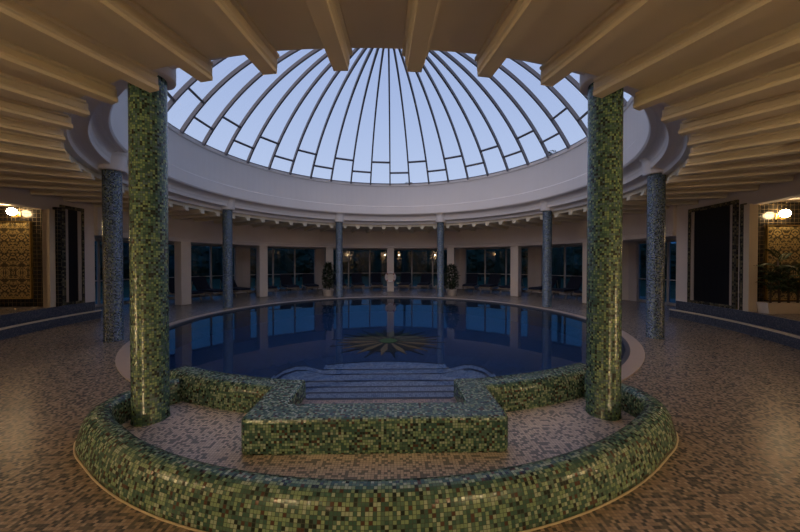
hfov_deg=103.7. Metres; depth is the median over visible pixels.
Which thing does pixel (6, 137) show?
ceiling beam
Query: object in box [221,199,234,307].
column
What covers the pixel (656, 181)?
column
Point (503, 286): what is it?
seat cushion
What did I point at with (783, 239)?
panel
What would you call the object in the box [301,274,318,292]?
sun lounger
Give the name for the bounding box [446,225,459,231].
ceiling beam
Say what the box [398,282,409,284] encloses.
seat cushion
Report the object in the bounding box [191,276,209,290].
cushion
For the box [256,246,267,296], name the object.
pillar
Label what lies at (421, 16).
ceiling beam
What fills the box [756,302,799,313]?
planter
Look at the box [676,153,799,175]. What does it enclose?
ceiling beam
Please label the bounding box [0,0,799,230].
ceiling
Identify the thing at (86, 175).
ceiling beam
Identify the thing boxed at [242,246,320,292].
window
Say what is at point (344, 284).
sun lounger
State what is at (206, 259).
window
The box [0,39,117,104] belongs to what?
ceiling beam
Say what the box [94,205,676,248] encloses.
lintel
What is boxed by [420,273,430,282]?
cushion
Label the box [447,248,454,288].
pillar
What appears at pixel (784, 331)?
tiled ledge
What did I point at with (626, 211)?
ceiling beam
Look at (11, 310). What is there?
floor
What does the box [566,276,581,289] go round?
cushion
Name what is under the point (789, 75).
ceiling beam
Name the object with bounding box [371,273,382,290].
sun lounger
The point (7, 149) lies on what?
ceiling beam
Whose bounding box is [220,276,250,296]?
sun lounger
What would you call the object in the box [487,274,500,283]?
cushion
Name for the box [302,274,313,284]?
cushion
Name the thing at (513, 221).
ceiling beam
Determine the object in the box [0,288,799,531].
floor
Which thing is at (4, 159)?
ceiling beam
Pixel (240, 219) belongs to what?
ceiling beam
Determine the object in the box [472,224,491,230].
ceiling beam
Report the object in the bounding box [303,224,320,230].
ceiling beam
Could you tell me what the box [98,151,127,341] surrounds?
column
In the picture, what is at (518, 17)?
ceiling beam
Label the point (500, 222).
ceiling beam
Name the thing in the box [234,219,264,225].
ceiling beam
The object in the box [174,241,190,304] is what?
pillar
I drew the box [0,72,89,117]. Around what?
ceiling beam
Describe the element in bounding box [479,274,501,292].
sun lounger
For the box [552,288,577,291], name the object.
seat cushion
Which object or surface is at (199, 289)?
seat cushion
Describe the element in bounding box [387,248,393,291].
pillar
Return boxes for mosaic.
[330,329,446,357]
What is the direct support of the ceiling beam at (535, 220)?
attached to the ceiling at (462, 26)
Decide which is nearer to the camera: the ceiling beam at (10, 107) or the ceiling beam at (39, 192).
the ceiling beam at (10, 107)
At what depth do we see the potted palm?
6.80 m
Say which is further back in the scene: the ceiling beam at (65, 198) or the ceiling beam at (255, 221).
the ceiling beam at (255, 221)
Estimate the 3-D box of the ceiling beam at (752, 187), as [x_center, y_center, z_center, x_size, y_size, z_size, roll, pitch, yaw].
[6.695,-1.705,7.089,2.170,0.125,0.210,0,1,13]
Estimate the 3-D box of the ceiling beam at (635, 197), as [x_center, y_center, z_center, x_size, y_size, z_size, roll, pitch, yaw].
[6.816,-1.712,7.785,2.170,0.125,0.210,0,1,7]
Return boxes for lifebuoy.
[385,271,395,282]
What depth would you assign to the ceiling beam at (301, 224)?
14.04 m
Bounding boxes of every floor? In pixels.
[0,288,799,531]
[0,308,41,314]
[754,312,799,320]
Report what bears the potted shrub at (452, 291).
on the floor at (731, 398)
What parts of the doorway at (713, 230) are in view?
frame, frame, frame, black panel, frame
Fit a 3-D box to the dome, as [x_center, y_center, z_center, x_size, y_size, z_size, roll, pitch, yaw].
[-0.323,-5.196,8.639,11.536,3.216,11.536,0,1,-33]
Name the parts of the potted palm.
stem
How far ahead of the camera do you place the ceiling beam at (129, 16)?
2.21 m
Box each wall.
[0,187,94,308]
[0,207,61,306]
[676,173,799,309]
[757,202,799,301]
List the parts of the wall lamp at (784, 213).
globe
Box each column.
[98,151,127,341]
[128,66,175,426]
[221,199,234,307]
[334,213,344,297]
[435,214,445,296]
[540,200,552,306]
[580,73,623,420]
[639,158,665,338]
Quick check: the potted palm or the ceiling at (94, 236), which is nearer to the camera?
the potted palm
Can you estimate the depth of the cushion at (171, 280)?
12.99 m
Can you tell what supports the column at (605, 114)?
on the basin
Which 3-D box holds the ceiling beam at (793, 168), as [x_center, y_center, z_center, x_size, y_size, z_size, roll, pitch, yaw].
[6.250,-1.690,5.751,2.170,0.125,0.210,0,1,24]
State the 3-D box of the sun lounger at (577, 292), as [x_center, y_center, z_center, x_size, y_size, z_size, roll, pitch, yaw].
[8.126,0.959,13.219,1.820,0.942,0.630,0,1,-30]
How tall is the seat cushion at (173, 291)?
0.090 m
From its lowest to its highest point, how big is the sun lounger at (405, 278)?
0.942 m
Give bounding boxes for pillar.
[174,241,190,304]
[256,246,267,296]
[325,248,332,288]
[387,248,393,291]
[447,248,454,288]
[510,246,520,295]
[582,242,586,302]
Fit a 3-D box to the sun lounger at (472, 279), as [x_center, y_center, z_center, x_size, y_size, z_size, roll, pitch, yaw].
[3.903,0.914,17.365,0.630,0.942,1.820,0,1,22]
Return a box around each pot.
[323,289,333,295]
[446,289,456,295]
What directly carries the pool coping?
on the floor at (731, 398)
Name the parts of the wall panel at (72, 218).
frame, black panel, frame, frame, frame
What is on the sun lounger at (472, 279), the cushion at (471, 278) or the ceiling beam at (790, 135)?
the cushion at (471, 278)
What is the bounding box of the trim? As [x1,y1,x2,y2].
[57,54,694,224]
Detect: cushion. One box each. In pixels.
[169,277,174,292]
[172,290,203,293]
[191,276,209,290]
[198,288,222,291]
[220,276,237,286]
[233,287,249,290]
[280,274,292,284]
[282,284,298,287]
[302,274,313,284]
[304,283,318,286]
[351,273,361,282]
[371,273,380,282]
[371,282,382,284]
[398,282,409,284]
[400,273,410,281]
[417,282,429,284]
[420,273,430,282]
[462,283,476,285]
[466,274,477,283]
[479,284,497,286]
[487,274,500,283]
[499,285,509,287]
[528,286,552,289]
[552,275,557,287]
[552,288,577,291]
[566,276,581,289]
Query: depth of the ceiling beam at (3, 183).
6.64 m
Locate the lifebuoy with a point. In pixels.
(387, 273)
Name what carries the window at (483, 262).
on the floor at (731, 398)
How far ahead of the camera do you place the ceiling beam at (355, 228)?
15.20 m
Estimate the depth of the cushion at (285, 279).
16.96 m
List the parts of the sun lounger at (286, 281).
frame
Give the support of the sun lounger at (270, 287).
on the floor at (731, 398)
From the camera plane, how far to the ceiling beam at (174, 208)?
9.42 m
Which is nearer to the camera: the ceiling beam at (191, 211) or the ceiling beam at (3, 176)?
the ceiling beam at (3, 176)
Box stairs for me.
[241,361,507,454]
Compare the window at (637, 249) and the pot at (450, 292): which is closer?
the window at (637, 249)
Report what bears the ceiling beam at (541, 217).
attached to the ceiling at (462, 26)
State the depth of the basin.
2.18 m
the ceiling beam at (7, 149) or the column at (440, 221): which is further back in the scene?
the column at (440, 221)
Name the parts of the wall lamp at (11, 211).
globe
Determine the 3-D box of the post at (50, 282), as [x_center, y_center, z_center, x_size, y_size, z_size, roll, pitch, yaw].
[-8.590,-0.209,7.755,0.160,2.430,0.276,0,1,-7]
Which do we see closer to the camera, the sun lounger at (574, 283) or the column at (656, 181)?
the column at (656, 181)
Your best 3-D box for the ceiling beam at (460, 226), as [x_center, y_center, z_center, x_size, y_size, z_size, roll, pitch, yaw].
[3.233,-1.790,14.931,0.210,0.125,2.170,0,1,30]
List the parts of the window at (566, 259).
pane, frame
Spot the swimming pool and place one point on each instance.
(504, 343)
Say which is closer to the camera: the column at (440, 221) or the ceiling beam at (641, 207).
the ceiling beam at (641, 207)
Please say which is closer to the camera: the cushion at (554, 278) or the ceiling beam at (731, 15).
the ceiling beam at (731, 15)
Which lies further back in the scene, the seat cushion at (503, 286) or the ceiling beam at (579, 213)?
the seat cushion at (503, 286)
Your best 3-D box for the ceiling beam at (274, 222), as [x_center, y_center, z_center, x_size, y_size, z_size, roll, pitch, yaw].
[-5.764,-1.774,13.384,2.170,0.125,0.210,1,1,41]
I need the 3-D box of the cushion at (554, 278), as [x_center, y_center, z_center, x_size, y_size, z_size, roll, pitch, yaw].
[7.316,0.765,15.357,0.551,0.600,0.600,0,1,-37]
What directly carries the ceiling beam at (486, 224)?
attached to the ceiling at (462, 26)
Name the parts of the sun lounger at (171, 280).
frame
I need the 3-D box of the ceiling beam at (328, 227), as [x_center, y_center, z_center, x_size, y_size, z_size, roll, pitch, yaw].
[-3.548,-1.792,15.108,0.210,0.125,2.170,0,1,-27]
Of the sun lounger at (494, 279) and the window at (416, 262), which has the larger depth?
the window at (416, 262)
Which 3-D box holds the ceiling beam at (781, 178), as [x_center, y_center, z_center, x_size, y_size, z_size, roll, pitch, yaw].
[6.505,-1.698,6.409,2.170,0.125,0.210,0,1,18]
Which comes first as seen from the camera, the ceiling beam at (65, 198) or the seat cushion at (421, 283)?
the ceiling beam at (65, 198)
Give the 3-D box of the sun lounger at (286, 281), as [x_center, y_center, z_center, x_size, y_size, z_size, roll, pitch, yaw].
[-5.861,0.923,16.565,0.630,0.942,1.820,0,1,-33]
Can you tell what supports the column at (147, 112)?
on the basin
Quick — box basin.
[73,363,678,531]
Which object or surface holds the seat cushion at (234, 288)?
on the sun lounger at (236, 288)
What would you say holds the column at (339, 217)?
on the floor at (731, 398)
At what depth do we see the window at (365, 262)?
19.11 m
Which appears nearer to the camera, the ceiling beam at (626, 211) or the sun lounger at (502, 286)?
the ceiling beam at (626, 211)
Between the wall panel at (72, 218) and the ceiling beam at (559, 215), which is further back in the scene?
the ceiling beam at (559, 215)
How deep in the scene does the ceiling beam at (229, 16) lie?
2.18 m
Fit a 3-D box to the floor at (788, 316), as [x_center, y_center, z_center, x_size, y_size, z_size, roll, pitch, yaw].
[8.389,1.282,4.397,3.359,0.460,5.651,0,1,26]
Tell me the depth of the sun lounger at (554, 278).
14.94 m
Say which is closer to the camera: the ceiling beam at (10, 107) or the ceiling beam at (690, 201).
the ceiling beam at (10, 107)
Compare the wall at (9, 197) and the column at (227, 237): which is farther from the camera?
the column at (227, 237)
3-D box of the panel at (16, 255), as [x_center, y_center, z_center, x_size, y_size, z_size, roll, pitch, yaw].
[-9.493,-0.144,7.723,0.868,1.908,0.040,0,1,-1]
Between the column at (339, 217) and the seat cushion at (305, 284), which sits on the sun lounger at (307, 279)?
the seat cushion at (305, 284)
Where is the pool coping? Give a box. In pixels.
[115,297,644,380]
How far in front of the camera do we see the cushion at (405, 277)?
18.75 m
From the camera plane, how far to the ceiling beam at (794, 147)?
4.70 m
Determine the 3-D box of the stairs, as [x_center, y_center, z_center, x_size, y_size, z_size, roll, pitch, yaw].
[-0.241,1.671,4.479,3.800,0.920,3.870,0,1,-1]
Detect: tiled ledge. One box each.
[0,301,101,339]
[669,301,799,349]
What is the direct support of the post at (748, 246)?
attached to the wall at (766, 213)
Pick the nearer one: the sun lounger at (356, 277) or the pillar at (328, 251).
the pillar at (328, 251)
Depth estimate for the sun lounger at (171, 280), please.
12.86 m
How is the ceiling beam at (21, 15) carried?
attached to the ceiling at (462, 26)
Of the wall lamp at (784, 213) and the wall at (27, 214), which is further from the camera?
the wall at (27, 214)
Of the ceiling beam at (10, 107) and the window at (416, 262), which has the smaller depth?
the ceiling beam at (10, 107)
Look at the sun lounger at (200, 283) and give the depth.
13.87 m
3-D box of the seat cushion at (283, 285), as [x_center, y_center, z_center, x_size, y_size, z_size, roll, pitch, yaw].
[-5.681,1.028,16.290,0.600,0.090,1.140,0,1,-33]
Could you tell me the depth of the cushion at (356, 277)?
18.54 m
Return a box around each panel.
[0,221,32,298]
[59,205,84,305]
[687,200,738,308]
[765,225,799,299]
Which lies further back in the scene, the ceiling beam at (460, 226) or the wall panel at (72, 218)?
the ceiling beam at (460, 226)
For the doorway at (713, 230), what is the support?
attached to the wall at (767, 193)
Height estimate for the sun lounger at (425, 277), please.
0.942 m
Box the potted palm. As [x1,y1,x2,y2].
[753,249,799,313]
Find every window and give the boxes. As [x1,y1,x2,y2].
[95,238,129,306]
[169,243,242,298]
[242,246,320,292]
[321,248,386,288]
[394,248,459,288]
[460,246,534,291]
[535,242,628,299]
[628,239,675,305]
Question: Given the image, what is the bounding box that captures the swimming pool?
[169,304,622,377]
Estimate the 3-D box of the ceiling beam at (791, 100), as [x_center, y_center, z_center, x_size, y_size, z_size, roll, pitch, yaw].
[5.268,-1.644,1.490,0.210,0.125,5.990,0,1,-38]
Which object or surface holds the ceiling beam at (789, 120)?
attached to the ceiling at (462, 26)
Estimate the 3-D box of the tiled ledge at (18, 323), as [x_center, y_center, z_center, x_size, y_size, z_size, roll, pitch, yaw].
[-7.708,1.263,5.923,0.804,0.465,6.121,0,1,-21]
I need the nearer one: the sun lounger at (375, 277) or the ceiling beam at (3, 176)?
the ceiling beam at (3, 176)
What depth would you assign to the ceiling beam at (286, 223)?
13.64 m
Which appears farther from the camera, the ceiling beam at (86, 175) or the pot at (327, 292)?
the pot at (327, 292)
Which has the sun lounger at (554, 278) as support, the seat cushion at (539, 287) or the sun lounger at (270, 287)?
the seat cushion at (539, 287)
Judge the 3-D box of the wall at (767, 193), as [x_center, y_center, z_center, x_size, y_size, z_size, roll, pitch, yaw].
[8.663,-0.121,5.130,3.884,3.250,7.681,0,1,19]
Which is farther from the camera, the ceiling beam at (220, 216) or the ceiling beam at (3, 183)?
the ceiling beam at (220, 216)
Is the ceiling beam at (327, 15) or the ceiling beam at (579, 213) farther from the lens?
the ceiling beam at (579, 213)
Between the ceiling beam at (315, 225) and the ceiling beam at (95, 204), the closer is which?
the ceiling beam at (95, 204)
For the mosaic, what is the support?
on the swimming pool
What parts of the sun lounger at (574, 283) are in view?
frame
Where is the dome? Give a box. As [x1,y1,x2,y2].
[167,48,631,184]
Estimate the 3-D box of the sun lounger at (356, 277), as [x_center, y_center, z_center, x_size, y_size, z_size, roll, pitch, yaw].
[-2.440,0.906,18.074,0.630,0.942,1.820,0,1,-13]
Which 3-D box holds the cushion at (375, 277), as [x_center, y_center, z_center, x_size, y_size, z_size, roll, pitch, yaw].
[-1.420,0.728,18.737,0.600,0.600,0.551,0,1,-7]
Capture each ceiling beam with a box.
[0,0,158,92]
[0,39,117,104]
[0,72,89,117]
[0,96,72,129]
[0,115,64,141]
[0,130,65,152]
[0,143,71,163]
[0,154,81,171]
[0,164,94,179]
[0,172,101,186]
[0,180,124,192]
[29,189,128,197]
[62,196,128,202]
[78,0,212,81]
[92,202,172,207]
[123,206,188,211]
[168,209,204,214]
[171,212,219,218]
[193,215,234,221]
[194,0,279,74]
[214,217,249,223]
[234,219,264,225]
[252,220,278,227]
[269,222,292,228]
[287,223,306,229]
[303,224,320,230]
[306,0,352,70]
[319,225,333,231]
[351,226,359,232]
[402,0,440,71]
[420,226,429,232]
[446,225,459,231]
[459,225,475,230]
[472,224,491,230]
[475,0,551,77]
[485,223,507,229]
[499,221,525,227]
[512,220,542,226]
[526,218,560,224]
[540,0,669,86]
[540,216,580,222]
[554,213,586,219]
[569,211,586,215]
[583,208,644,213]
[593,0,793,97]
[623,199,698,204]
[623,205,668,209]
[626,192,727,200]
[633,22,799,110]
[640,184,759,195]
[661,62,799,123]
[666,164,799,183]
[666,174,794,189]
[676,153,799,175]
[678,90,799,135]
[684,141,799,167]
[687,111,799,147]
[689,127,799,157]
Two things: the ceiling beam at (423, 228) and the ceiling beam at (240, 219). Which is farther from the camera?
the ceiling beam at (423, 228)
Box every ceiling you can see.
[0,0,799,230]
[94,236,675,248]
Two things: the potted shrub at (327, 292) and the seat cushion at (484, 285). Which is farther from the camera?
the seat cushion at (484, 285)
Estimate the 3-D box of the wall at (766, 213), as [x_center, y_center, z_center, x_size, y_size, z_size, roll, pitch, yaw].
[9.464,-0.219,7.208,3.200,2.460,0.080,0,1,-1]
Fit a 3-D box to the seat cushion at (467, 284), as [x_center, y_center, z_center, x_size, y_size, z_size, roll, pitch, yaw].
[3.782,1.019,17.059,0.600,0.090,1.140,0,1,22]
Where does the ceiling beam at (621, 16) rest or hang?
attached to the ceiling at (462, 26)
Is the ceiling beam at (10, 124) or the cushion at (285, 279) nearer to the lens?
the ceiling beam at (10, 124)
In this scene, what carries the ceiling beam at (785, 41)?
attached to the ceiling at (462, 26)
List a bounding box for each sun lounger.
[169,277,204,300]
[191,276,222,299]
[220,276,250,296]
[254,275,277,293]
[279,274,299,293]
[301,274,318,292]
[333,273,346,291]
[351,273,364,290]
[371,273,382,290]
[398,273,410,290]
[417,273,431,290]
[462,274,478,291]
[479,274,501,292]
[498,275,524,293]
[528,275,558,296]
[552,276,581,298]
[573,290,581,299]
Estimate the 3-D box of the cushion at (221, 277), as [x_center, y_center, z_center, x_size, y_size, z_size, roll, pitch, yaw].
[-8.209,0.768,15.068,0.551,0.600,0.600,0,1,35]
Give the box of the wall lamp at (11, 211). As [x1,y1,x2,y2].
[6,208,20,216]
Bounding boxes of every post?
[42,209,55,307]
[739,203,757,311]
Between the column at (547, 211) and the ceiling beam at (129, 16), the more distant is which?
the column at (547, 211)
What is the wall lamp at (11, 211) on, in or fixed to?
attached to the wall at (27, 214)
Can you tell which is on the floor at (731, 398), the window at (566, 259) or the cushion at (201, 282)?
the window at (566, 259)
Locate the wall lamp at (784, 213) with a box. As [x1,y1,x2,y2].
[775,210,790,219]
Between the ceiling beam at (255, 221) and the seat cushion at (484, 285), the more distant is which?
the seat cushion at (484, 285)
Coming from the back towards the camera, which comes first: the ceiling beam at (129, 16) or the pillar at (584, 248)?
the pillar at (584, 248)
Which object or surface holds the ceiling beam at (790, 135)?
attached to the ceiling at (462, 26)
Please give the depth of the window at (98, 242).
11.20 m
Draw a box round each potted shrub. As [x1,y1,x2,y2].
[321,261,335,295]
[444,264,460,295]
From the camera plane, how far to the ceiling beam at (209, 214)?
10.84 m
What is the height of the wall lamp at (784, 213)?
0.217 m
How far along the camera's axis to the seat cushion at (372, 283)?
17.43 m
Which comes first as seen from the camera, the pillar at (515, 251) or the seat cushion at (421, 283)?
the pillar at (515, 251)

